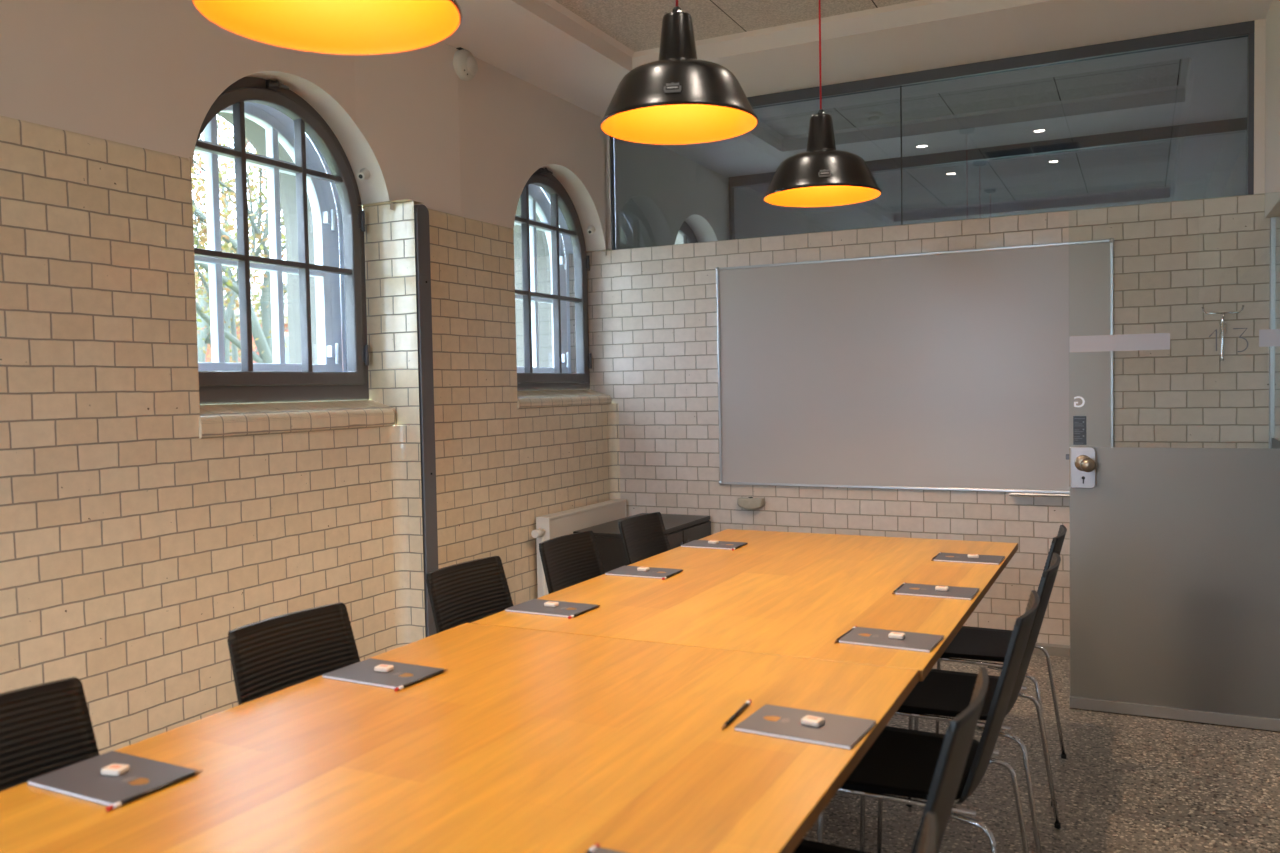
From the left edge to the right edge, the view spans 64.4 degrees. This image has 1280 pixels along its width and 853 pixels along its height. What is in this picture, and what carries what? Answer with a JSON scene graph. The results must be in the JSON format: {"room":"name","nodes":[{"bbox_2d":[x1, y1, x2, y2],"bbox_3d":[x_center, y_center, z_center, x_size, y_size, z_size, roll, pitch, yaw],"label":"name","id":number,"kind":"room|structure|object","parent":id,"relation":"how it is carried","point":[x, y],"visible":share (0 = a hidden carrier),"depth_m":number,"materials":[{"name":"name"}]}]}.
{"room":"meeting room","nodes":[
{"label":"meeting room","id":0,"kind":"room"},
{"bbox_2d":[0,0,620,754],"bbox_3d":[-2.185,-0.192,2.892,0.920,2.960,7.663,0,2,26],"label":"wall","id":1,"kind":"structure","parent":0,"point":[133,543],"depth_m":3.52,"materials":[{"name":"tile"}]},
{"bbox_2d":[194,77,368,404],"bbox_3d":[-1.504,-0.705,4.030,0.233,1.312,1.034,0,2,26],"label":"window","id":2,"kind":"structure","parent":1,"relation":"in","point":[285,116],"depth_m":4.14,"materials":[{"name":"paint"}]},
{"bbox_2d":[266,79,288,91],"bbox_3d":[-1.415,-1.332,3.958,0.052,0.038,0.097,0,2,26],"label":"bracket","id":3,"kind":"object","parent":2,"relation":"attached to","point":[275,85],"visible":1,"depth_m":3.95,"materials":[{"name":"metal"}]},
{"bbox_2d":[199,400,394,438],"bbox_3d":[-1.342,-0.037,3.981,0.147,0.115,1.032,0,2,26],"label":"windowsill","id":4,"kind":"structure","parent":1,"relation":"attached to","point":[216,420],"depth_m":3.88,"materials":[{"name":"tile"}]},
{"bbox_2d":[357,168,369,179],"bbox_3d":[-1.180,-1.076,4.336,0.048,0.059,0.064,-1,2,11],"label":"peg","id":5,"kind":"object","parent":1,"relation":"attached to","point":[364,173],"visible":1,"depth_m":4.32,"materials":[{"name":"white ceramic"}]},
{"bbox_2d":[453,47,477,80],"bbox_3d":[-0.820,-1.685,4.734,0.084,0.144,0.138,0,2,26],"label":"sensor","id":6,"kind":"object","parent":1,"relation":"attached to","point":[465,65],"visible":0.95,"depth_m":4.70,"materials":[{"name":"white plastic"}]},
{"bbox_2d":[514,170,591,390],"bbox_3d":[-0.610,-0.783,5.670,0.233,1.307,1.024,0,2,26],"label":"window","id":7,"kind":"structure","parent":1,"relation":"in","point":[530,377],"depth_m":5.82,"materials":[{"name":"paint"}]},
{"bbox_2d":[538,168,552,175],"bbox_3d":[-0.521,-1.407,5.598,0.052,0.038,0.097,0,2,26],"label":"bracket","id":8,"kind":"object","parent":7,"relation":"attached to","point":[542,171],"visible":0.99,"depth_m":5.58,"materials":[{"name":"metal"}]},
{"bbox_2d":[517,390,610,408],"bbox_3d":[-0.451,-0.155,5.615,0.147,0.090,1.013,0,2,26],"label":"windowsill","id":9,"kind":"structure","parent":1,"relation":"attached to","point":[549,398],"depth_m":5.56,"materials":[{"name":"tile"}]},
{"bbox_2d":[531,499,626,597],"bbox_3d":[-0.331,0.799,5.594,0.104,0.700,0.949,0,2,26],"label":"radiator","id":10,"kind":"object","parent":1,"relation":"attached to","point":[550,526],"visible":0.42,"depth_m":5.41,"materials":[{"name":"white metal"}]},
{"bbox_2d":[536,499,625,519],"bbox_3d":[-0.309,0.456,5.611,0.080,0.015,0.868,0,2,26],"label":"grille","id":11,"kind":"object","parent":10,"relation":"attached to","point":[596,508],"depth_m":5.58,"materials":[{"name":"white metal"}]},
{"bbox_2d":[587,225,594,234],"bbox_3d":[-0.289,-1.154,5.971,0.048,0.059,0.064,-1,2,11],"label":"peg","id":12,"kind":"object","parent":1,"relation":"attached to","point":[591,229],"visible":1,"depth_m":5.95,"materials":[{"name":"white ceramic"}]},
{"bbox_2d":[614,137,836,249],"bbox_3d":[0.918,-0.507,8.980,0.650,3.000,6.057,0,2,26],"label":"wall","id":13,"kind":"structure","parent":0,"point":[658,189],"depth_m":6.92,"materials":[{"name":"paint"}]},
{"bbox_2d":[679,221,697,243],"bbox_3d":[0.273,-0.871,7.348,0.040,1.279,1.008,0,2,26],"label":"window","id":14,"kind":"structure","parent":13,"relation":"in","point":[685,230],"depth_m":7.46,"materials":[{"name":"paint"}]},
{"bbox_2d":[440,0,1271,230],"bbox_3d":[1.848,-1.824,4.191,5.600,0.090,13.700,0,2,26],"label":"ceiling","id":15,"kind":"structure","parent":0,"point":[579,52],"depth_m":5.43,"materials":[{"name":"paint"}]},
{"bbox_2d":[192,0,460,54],"bbox_3d":[-0.517,-1.202,1.649,0.423,1.047,0.423,-1,2,-10],"label":"pendant lamp","id":16,"kind":"object","parent":15,"relation":"hanging from","point":[353,27],"visible":1,"depth_m":1.83,"materials":[{"name":"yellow metal"}]},
{"bbox_2d":[600,0,757,143],"bbox_3d":[0.096,-1.292,2.709,0.423,0.972,0.423,-1,2,8],"label":"pendant lamp","id":17,"kind":"object","parent":15,"relation":"hanging from","point":[679,97],"visible":1,"depth_m":2.68,"materials":[{"name":"black metal"}]},
{"bbox_2d":[763,0,881,206],"bbox_3d":[0.652,-1.330,3.678,0.423,0.992,0.423,-1,2,8],"label":"pendant lamp","id":18,"kind":"object","parent":15,"relation":"hanging from","point":[823,175],"visible":1,"depth_m":3.64,"materials":[{"name":"black metal"}]},
{"bbox_2d":[865,112,882,121],"bbox_3d":[1.457,-1.923,6.333,0.110,0.045,0.110,0,2,26],"label":"smoke detector","id":19,"kind":"object","parent":15,"relation":"attached to","point":[872,116],"visible":1,"depth_m":6.30,"materials":[{"name":"white plastic"}]},
{"bbox_2d":[569,19,1269,644],"bbox_3d":[2.182,-0.370,4.981,5.700,2.990,0.200,0,2,26],"label":"wall","id":20,"kind":"structure","parent":0,"point":[652,311],"depth_m":5.12,"materials":[{"name":"tile"}]},
{"bbox_2d":[737,497,764,509],"bbox_3d":[0.616,0.427,5.650,0.150,0.068,0.054,0,2,26],"label":"wall socket","id":21,"kind":"object","parent":20,"relation":"attached to","point":[750,503],"visible":1,"depth_m":5.62,"materials":[{"name":"plastic"}]},
{"bbox_2d":[716,238,1114,496],"bbox_3d":[1.335,-0.276,5.251,2.025,1.231,0.072,0,2,26],"label":"whiteboard","id":22,"kind":"object","parent":20,"relation":"attached to","point":[956,370],"visible":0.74,"depth_m":5.23,"materials":[{"name":"ceramic"}]},
{"bbox_2d":[1010,493,1069,496],"bbox_3d":[2.002,0.333,4.939,0.385,0.014,0.051,0,2,26],"label":"tray","id":23,"kind":"object","parent":22,"relation":"on","point":[1011,494],"depth_m":4.94,"materials":[{"name":"metal"}]},
{"bbox_2d":[609,20,1254,249],"bbox_3d":[1.294,-1.427,5.285,3.260,0.772,0.050,0,2,26],"label":"window","id":24,"kind":"structure","parent":20,"relation":"in","point":[1242,29],"depth_m":4.94,"materials":[{"name":"metal"}]},
{"bbox_2d":[1033,643,1069,656],"bbox_3d":[1.360,1.100,5.339,3.270,0.056,0.012,0,2,26],"label":"baseboard","id":25,"kind":"structure","parent":20,"relation":"attached to","point":[1052,649],"depth_m":5.00,"materials":[{"name":"beige tile"}]},
{"bbox_2d":[1202,305,1243,360],"bbox_3d":[2.643,-0.421,4.611,0.168,0.249,0.051,0,2,26],"label":"wall hook","id":26,"kind":"object","parent":20,"relation":"attached to","point":[1222,326],"visible":1,"depth_m":4.60,"materials":[{"name":"silver metal"}]},
{"bbox_2d":[803,654,1279,852],"bbox_3d":[1.859,1.158,4.329,5.700,0.001,13.700,0,2,26],"label":"floor","id":27,"kind":"structure","parent":0,"point":[1125,783],"depth_m":3.35,"materials":[{"name":"stone"}]},
{"bbox_2d":[0,677,99,791],"bbox_3d":[-0.915,0.890,1.628,0.474,0.850,0.473,0,3,29],"label":"chair","id":28,"kind":"object","parent":27,"relation":"on","point":[45,728],"visible":0.41,"depth_m":1.79,"materials":[{"name":"black plastic"}]},
{"bbox_2d":[227,603,359,704],"bbox_3d":[-0.612,0.860,2.241,0.474,0.850,0.473,0,3,30],"label":"chair","id":29,"kind":"object","parent":27,"relation":"on","point":[271,655],"visible":0.36,"depth_m":2.32,"materials":[{"name":"black plastic"}]},
{"bbox_2d":[414,204,438,636],"bbox_3d":[-0.938,0.124,4.424,0.063,2.162,0.085,0,2,26],"label":"steel post","id":30,"kind":"object","parent":27,"relation":"on","point":[421,214],"visible":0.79,"depth_m":4.39,"materials":[{"name":"black metal"}]},
{"bbox_2d":[0,623,918,852],"bbox_3d":[-0.339,0.933,1.627,1.187,0.738,1.874,0,2,26],"label":"meeting table","id":31,"kind":"object","parent":27,"relation":"on","point":[528,741],"visible":0.93,"depth_m":1.69,"materials":[{"name":"brown wood"}]},
{"bbox_2d":[28,751,197,805],"bbox_3d":[-0.855,0.569,1.650,0.216,0.006,0.149,0,3,27],"label":"notebook","id":32,"kind":"object","parent":31,"relation":"on","point":[84,779],"visible":1,"depth_m":1.64,"materials":[{"name":"grey paper"}]},
{"bbox_2d":[101,764,129,775],"bbox_3d":[-0.856,0.560,1.659,0.036,0.010,0.028,-1,2,13],"label":"eraser","id":33,"kind":"object","parent":32,"relation":"on","point":[113,769],"visible":1,"depth_m":1.65,"materials":[{"name":"white rubber"}]},
{"bbox_2d":[105,770,202,811],"bbox_3d":[-0.758,0.569,1.595,0.008,0.008,0.170,0,3,28],"label":"pencil","id":34,"kind":"object","parent":31,"relation":"on","point":[192,774],"visible":1,"depth_m":1.58,"materials":[{"name":"black paint"}]},
{"bbox_2d":[322,658,441,688],"bbox_3d":[-0.563,0.541,2.230,0.216,0.006,0.149,0,3,28],"label":"notebook","id":35,"kind":"object","parent":31,"relation":"on","point":[362,672],"visible":1,"depth_m":2.21,"materials":[{"name":"paper"}]},
{"bbox_2d":[374,664,393,671],"bbox_3d":[-0.564,0.532,2.239,0.036,0.010,0.028,0,2,19],"label":"eraser","id":36,"kind":"object","parent":35,"relation":"on","point":[382,667],"visible":1,"depth_m":2.23,"materials":[{"name":"white rubber"}]},
{"bbox_2d":[394,669,447,691],"bbox_3d":[-0.466,0.541,2.175,0.008,0.008,0.170,0,3,28],"label":"pencil","id":37,"kind":"object","parent":31,"relation":"on","point":[442,670],"visible":1,"depth_m":2.16,"materials":[{"name":"black paint"}]},
{"bbox_2d":[585,843,599,852],"bbox_3d":[-0.095,0.568,1.292,0.008,0.008,0.170,0,2,26],"label":"pencil","id":38,"kind":"object","parent":31,"relation":"on","point":[596,845],"visible":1,"depth_m":1.35,"materials":[{"name":"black paint"}]},
{"bbox_2d":[591,847,624,852],"bbox_3d":[0.007,0.569,1.246,0.216,0.006,0.149,0,2,26],"label":"notebook","id":39,"kind":"object","parent":31,"relation":"on","point":[598,849],"visible":1,"depth_m":1.35,"materials":[{"name":"paper"}]},
{"bbox_2d":[721,699,751,728],"bbox_3d":[0.181,0.539,1.904,0.008,0.008,0.170,0,2,23],"label":"pencil","id":40,"kind":"object","parent":31,"relation":"on","point":[749,701],"visible":1,"depth_m":1.90,"materials":[{"name":"black paint"}]},
{"bbox_2d":[734,704,876,749],"bbox_3d":[0.299,0.540,1.837,0.216,0.006,0.149,0,3,30],"label":"notebook","id":41,"kind":"object","parent":31,"relation":"on","point":[839,731],"visible":1,"depth_m":1.82,"materials":[{"name":"paper"}]},
{"bbox_2d":[801,715,823,726],"bbox_3d":[0.312,0.531,1.835,0.036,0.010,0.028,1,3,35],"label":"eraser","id":42,"kind":"object","parent":41,"relation":"on","point":[815,721],"visible":1,"depth_m":1.83,"materials":[{"name":"white rubber"}]},
{"bbox_2d":[426,556,513,632],"bbox_3d":[-0.322,0.829,2.895,0.474,0.850,0.473,0,3,29],"label":"chair","id":43,"kind":"object","parent":27,"relation":"on","point":[473,590],"visible":0.31,"depth_m":2.98,"materials":[{"name":"black plastic"}]},
{"bbox_2d":[539,531,604,593],"bbox_3d":[-0.059,0.804,3.411,0.474,0.850,0.474,0,3,29],"label":"chair","id":44,"kind":"object","parent":27,"relation":"on","point":[568,560],"visible":0.33,"depth_m":3.50,"materials":[{"name":"black plastic"}]},
{"bbox_2d":[573,513,710,572],"bbox_3d":[0.044,0.834,5.491,0.456,0.625,0.804,0,2,26],"label":"base cabinet","id":45,"kind":"object","parent":27,"relation":"on","point":[680,529],"visible":0.27,"depth_m":5.31,"materials":[{"name":"black laminate"}]},
{"bbox_2d":[619,512,670,564],"bbox_3d":[0.193,0.780,3.916,0.474,0.850,0.474,0,3,29],"label":"chair","id":46,"kind":"object","parent":27,"relation":"on","point":[644,536],"visible":0.29,"depth_m":4.01,"materials":[{"name":"black plastic"}]},
{"bbox_2d":[471,529,1017,680],"bbox_3d":[0.499,0.852,3.304,1.185,0.738,1.876,0,2,26],"label":"meeting table","id":47,"kind":"object","parent":27,"relation":"on","point":[790,594],"visible":0.68,"depth_m":2.96,"materials":[{"name":"brown wood"}]},
{"bbox_2d":[505,599,595,617],"bbox_3d":[-0.249,0.511,2.861,0.216,0.006,0.149,0,3,27],"label":"notebook","id":48,"kind":"object","parent":47,"relation":"on","point":[534,606],"visible":1,"depth_m":2.84,"materials":[{"name":"paper"}]},
{"bbox_2d":[544,601,558,606],"bbox_3d":[-0.250,0.502,2.870,0.036,0.010,0.028,0,2,25],"label":"eraser","id":49,"kind":"object","parent":48,"relation":"on","point":[547,604],"visible":1,"depth_m":2.86,"materials":[{"name":"white rubber"}]},
{"bbox_2d":[568,605,599,618],"bbox_3d":[-0.152,0.510,2.806,0.008,0.008,0.170,0,3,28],"label":"pencil","id":50,"kind":"object","parent":47,"relation":"on","point":[596,606],"visible":1,"depth_m":2.79,"materials":[{"name":"black paint"}]},
{"bbox_2d":[605,566,681,578],"bbox_3d":[0.012,0.485,3.389,0.216,0.006,0.149,0,2,25],"label":"notebook","id":51,"kind":"object","parent":47,"relation":"on","point":[630,571],"visible":1,"depth_m":3.37,"materials":[{"name":"paper"}]},
{"bbox_2d":[637,567,648,570],"bbox_3d":[0.011,0.476,3.398,0.036,0.010,0.028,0,3,28],"label":"eraser","id":52,"kind":"object","parent":51,"relation":"on","point":[638,568],"visible":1,"depth_m":3.39,"materials":[{"name":"white rubber"}]},
{"bbox_2d":[662,570,682,579],"bbox_3d":[0.109,0.485,3.334,0.008,0.008,0.170,0,2,25],"label":"pencil","id":53,"kind":"object","parent":47,"relation":"on","point":[679,571],"visible":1,"depth_m":3.32,"materials":[{"name":"black paint"}]},
{"bbox_2d":[681,540,746,549],"bbox_3d":[0.286,0.458,3.944,0.216,0.006,0.149,0,2,26],"label":"notebook","id":54,"kind":"object","parent":47,"relation":"on","point":[727,545],"visible":1,"depth_m":3.92,"materials":[{"name":"paper"}]},
{"bbox_2d":[708,540,718,543],"bbox_3d":[0.285,0.450,3.953,0.036,0.010,0.028,0,3,34],"label":"eraser","id":55,"kind":"object","parent":54,"relation":"on","point":[710,541],"visible":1,"depth_m":3.94,"materials":[{"name":"white rubber"}]},
{"bbox_2d":[732,543,747,550],"bbox_3d":[0.384,0.458,3.889,0.008,0.008,0.170,0,2,26],"label":"pencil","id":56,"kind":"object","parent":47,"relation":"on","point":[739,546],"visible":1,"depth_m":3.87,"materials":[{"name":"black paint"}]},
{"bbox_2d":[834,626,856,642],"bbox_3d":[0.503,0.510,2.490,0.008,0.008,0.170,0,3,29],"label":"pencil","id":57,"kind":"object","parent":47,"relation":"on","point":[851,629],"visible":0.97,"depth_m":2.48,"materials":[{"name":"black paint"}]},
{"bbox_2d":[838,627,943,652],"bbox_3d":[0.605,0.511,2.444,0.216,0.006,0.149,0,3,29],"label":"notebook","id":58,"kind":"object","parent":47,"relation":"on","point":[922,642],"visible":1,"depth_m":2.42,"materials":[{"name":"paper"}]},
{"bbox_2d":[888,632,904,638],"bbox_3d":[0.617,0.502,2.442,0.036,0.010,0.028,0,3,29],"label":"eraser","id":59,"kind":"object","parent":58,"relation":"on","point":[895,635],"visible":1,"depth_m":2.43,"materials":[{"name":"white rubber"}]},
{"bbox_2d":[892,582,905,593],"bbox_3d":[0.773,0.484,3.037,0.008,0.008,0.170,0,2,27],"label":"pencil","id":60,"kind":"object","parent":47,"relation":"on","point":[895,590],"visible":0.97,"depth_m":3.02,"materials":[{"name":"black paint"}]},
{"bbox_2d":[895,583,978,599],"bbox_3d":[0.875,0.484,2.991,0.216,0.006,0.149,0,2,27],"label":"notebook","id":61,"kind":"object","parent":47,"relation":"on","point":[966,593],"visible":0.99,"depth_m":2.97,"materials":[{"name":"paper"}]},
{"bbox_2d":[935,586,947,590],"bbox_3d":[0.887,0.476,2.989,0.036,0.010,0.028,0,2,21],"label":"eraser","id":62,"kind":"object","parent":61,"relation":"on","point":[937,588],"visible":1,"depth_m":2.98,"materials":[{"name":"white rubber"}]},
{"bbox_2d":[934,553,1004,564],"bbox_3d":[1.144,0.458,3.532,0.216,0.006,0.149,0,2,27],"label":"notebook","id":63,"kind":"object","parent":47,"relation":"on","point":[945,557],"visible":0.97,"depth_m":3.51,"materials":[{"name":"paper"}]},
{"bbox_2d":[968,554,978,557],"bbox_3d":[1.157,0.450,3.530,0.036,0.010,0.028,0,2,15],"label":"eraser","id":64,"kind":"object","parent":63,"relation":"on","point":[969,555],"visible":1,"depth_m":3.52,"materials":[{"name":"white rubber"}]},
{"bbox_2d":[793,667,988,852],"bbox_3d":[0.358,0.860,1.779,0.474,0.850,0.473,0,2,26],"label":"chair","id":65,"kind":"object","parent":27,"relation":"on","point":[960,732],"visible":0.81,"depth_m":1.59,"materials":[{"name":"black plastic"}]},
{"bbox_2d":[916,812,936,852],"bbox_3d":[0.091,0.889,1.170,0.474,0.850,0.473,0,2,26],"label":"chair","id":66,"kind":"object","parent":27,"relation":"on","point":[927,840],"visible":1,"depth_m":1.17,"materials":[{"name":"black plastic"}]},
{"bbox_2d":[817,590,1038,852],"bbox_3d":[0.700,0.828,2.429,0.474,0.850,0.473,0,2,26],"label":"chair","id":67,"kind":"object","parent":27,"relation":"on","point":[902,762],"visible":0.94,"depth_m":2.32,"materials":[{"name":"black plastic"}]},
{"bbox_2d":[877,553,1060,852],"bbox_3d":[0.969,0.803,2.960,0.474,0.850,0.473,0,2,26],"label":"chair","id":68,"kind":"object","parent":27,"relation":"on","point":[941,693],"visible":0.69,"depth_m":2.88,"materials":[{"name":"black plastic"}]},
{"bbox_2d":[914,525,1066,805],"bbox_3d":[1.223,0.776,3.525,0.474,0.850,0.473,0,2,26],"label":"chair","id":69,"kind":"object","parent":27,"relation":"on","point":[974,643],"visible":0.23,"depth_m":3.48,"materials":[{"name":"black plastic"}]},
{"bbox_2d":[1221,137,1246,196],"bbox_3d":[4.361,-0.477,7.336,0.080,2.940,5.957,0,2,26],"label":"wall","id":70,"kind":"structure","parent":0,"point":[1236,185],"depth_m":7.23,"materials":[{"name":"paint"}]},
{"bbox_2d":[1265,0,1279,217],"bbox_3d":[1.176,-1.216,1.115,0.140,0.900,7.543,0,2,26],"label":"wall","id":71,"kind":"structure","parent":0,"point":[1272,68],"depth_m":4.27,"materials":[{"name":"paint"}]},
{"bbox_2d":[1066,328,1279,731],"bbox_3d":[2.074,0.142,3.973,0.761,2.041,0.118,0,2,26],"label":"door","id":72,"kind":"structure","parent":71,"relation":"in","point":[1174,553],"depth_m":4.01,"materials":[{"name":"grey glass"}]},
{"bbox_2d":[1074,418,1084,438],"bbox_3d":[1.791,0.018,4.140,0.040,0.101,0.001,0,2,26],"label":"print","id":73,"kind":"object","parent":72,"relation":"on","point":[1079,423],"depth_m":4.14},
{"bbox_2d":[1269,209,1279,448],"bbox_3d":[2.664,0.117,4.207,0.030,2.060,0.803,0,2,26],"label":"window","id":74,"kind":"structure","parent":71,"relation":"in","point":[1274,300],"depth_m":4.46,"materials":[{"name":"glass"}]},
{"bbox_3d":[3.163,-0.043,6.663,5.430,2.170,0.100,0,2,26],"label":"wall","id":75,"kind":"structure","parent":0,"visible":0},
{"bbox_2d":[729,117,1246,239],"bbox_3d":[2.226,-1.510,7.011,3.420,0.770,0.060,0,2,26],"label":"window","id":76,"kind":"structure","parent":75,"relation":"in","point":[1238,125],"depth_m":6.77,"materials":[{"name":"metal"}]},
{"label":"outside","id":77,"kind":"structure","parent":0,"visible":0},
{"label":"ground","id":78,"kind":"structure","parent":77,"visible":0},
{"bbox_2d":[192,115,334,362],"bbox_3d":[-6.495,-2.422,16.880,4.637,8.527,5.200,-1,2,-3],"label":"tree","id":79,"kind":"object","parent":78,"relation":"on","point":[205,333],"visible":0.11,"depth_m":16.19,"materials":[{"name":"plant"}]},
{"bbox_2d":[191,118,339,362],"bbox_3d":[-4.270,-1.301,9.911,3.320,6.753,6.156,0,3,29],"label":"tree","id":80,"kind":"object","parent":78,"relation":"on","point":[262,336],"visible":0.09,"depth_m":10.07,"materials":[{"name":"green plant"}]},
{"bbox_2d":[196,282,342,363],"bbox_3d":[-12.702,-1.687,32.988,36.600,6.000,8.600,-3,3,-39],"label":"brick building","id":81,"kind":"structure","parent":78,"relation":"on","point":[252,286],"depth_m":29.64,"materials":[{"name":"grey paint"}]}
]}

